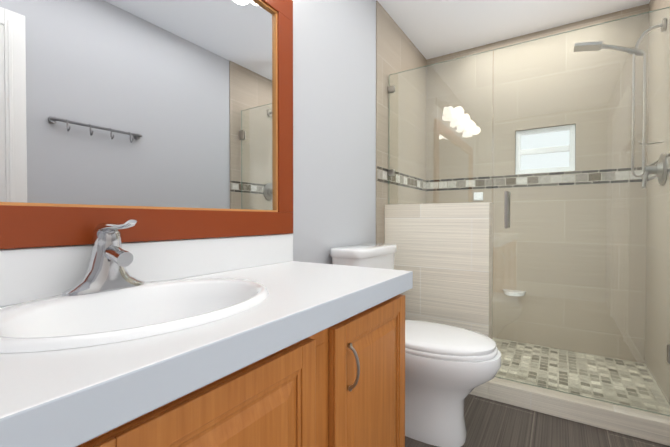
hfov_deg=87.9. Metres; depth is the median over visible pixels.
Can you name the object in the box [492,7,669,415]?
shower glass door
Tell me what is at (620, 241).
wall tile
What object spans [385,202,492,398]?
wall
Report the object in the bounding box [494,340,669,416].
shower floor
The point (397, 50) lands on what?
wall tiles
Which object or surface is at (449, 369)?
toilet
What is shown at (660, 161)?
shower valve
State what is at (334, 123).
wall
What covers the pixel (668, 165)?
trim
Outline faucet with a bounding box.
[56,220,151,295]
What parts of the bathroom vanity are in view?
door, frame, handle, door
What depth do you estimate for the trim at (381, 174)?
2.52 m
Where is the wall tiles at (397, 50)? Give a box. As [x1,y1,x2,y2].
[376,1,426,243]
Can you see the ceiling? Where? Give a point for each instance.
(430, 29)
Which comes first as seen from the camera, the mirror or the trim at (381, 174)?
the mirror
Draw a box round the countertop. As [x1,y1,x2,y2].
[0,260,412,446]
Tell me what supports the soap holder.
attached to the wall tile at (460, 147)
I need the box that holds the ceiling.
[376,0,649,59]
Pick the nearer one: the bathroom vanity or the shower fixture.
the bathroom vanity
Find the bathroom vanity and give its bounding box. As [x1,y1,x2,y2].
[52,284,412,446]
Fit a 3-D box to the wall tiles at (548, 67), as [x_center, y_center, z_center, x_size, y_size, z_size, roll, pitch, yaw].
[1.564,-1.063,2.589,0.380,0.710,0.100,0,1,33]
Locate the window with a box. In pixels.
[515,124,574,173]
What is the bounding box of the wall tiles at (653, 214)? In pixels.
[645,0,669,404]
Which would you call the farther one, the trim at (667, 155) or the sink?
the trim at (667, 155)
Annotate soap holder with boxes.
[474,192,482,200]
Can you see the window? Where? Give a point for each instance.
(537, 148)
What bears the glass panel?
on the wall at (444, 252)
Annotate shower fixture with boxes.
[574,18,665,177]
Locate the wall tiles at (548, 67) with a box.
[515,22,576,130]
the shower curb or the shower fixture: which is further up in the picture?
the shower fixture
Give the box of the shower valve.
[642,154,666,188]
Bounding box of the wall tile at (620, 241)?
[574,4,648,362]
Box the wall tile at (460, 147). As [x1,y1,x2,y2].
[426,37,515,340]
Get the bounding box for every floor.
[405,394,669,446]
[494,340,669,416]
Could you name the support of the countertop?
on the bathroom vanity
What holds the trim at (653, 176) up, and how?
attached to the wall tiles at (653, 214)
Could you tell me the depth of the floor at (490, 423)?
1.68 m
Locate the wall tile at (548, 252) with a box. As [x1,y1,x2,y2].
[514,171,574,350]
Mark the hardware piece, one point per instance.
(506, 208)
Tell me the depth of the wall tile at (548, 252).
2.56 m
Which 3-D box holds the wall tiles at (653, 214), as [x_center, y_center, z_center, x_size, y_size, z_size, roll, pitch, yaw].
[1.842,-0.204,1.877,0.108,2.410,1.015,0,1,33]
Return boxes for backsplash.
[0,234,292,295]
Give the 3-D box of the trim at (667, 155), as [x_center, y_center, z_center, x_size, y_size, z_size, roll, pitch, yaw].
[1.769,-0.352,1.863,0.002,0.022,0.915,0,1,33]
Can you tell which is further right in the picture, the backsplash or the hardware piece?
the hardware piece
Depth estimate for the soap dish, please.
2.61 m
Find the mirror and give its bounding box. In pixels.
[0,0,292,248]
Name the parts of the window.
pane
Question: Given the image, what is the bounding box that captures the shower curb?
[489,378,669,445]
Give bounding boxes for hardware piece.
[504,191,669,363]
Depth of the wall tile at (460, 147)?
2.78 m
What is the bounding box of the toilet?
[330,243,501,446]
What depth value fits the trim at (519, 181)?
2.57 m
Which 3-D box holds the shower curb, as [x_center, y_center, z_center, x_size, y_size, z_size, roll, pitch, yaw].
[1.234,0.953,1.792,0.807,0.100,0.078,0,1,33]
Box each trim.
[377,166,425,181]
[377,169,425,188]
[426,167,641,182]
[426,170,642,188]
[647,168,669,181]
[648,153,669,165]
[648,157,669,177]
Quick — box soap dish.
[503,289,525,295]
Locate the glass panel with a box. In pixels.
[388,50,492,204]
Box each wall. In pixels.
[0,0,375,263]
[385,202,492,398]
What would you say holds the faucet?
on the countertop
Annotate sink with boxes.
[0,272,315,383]

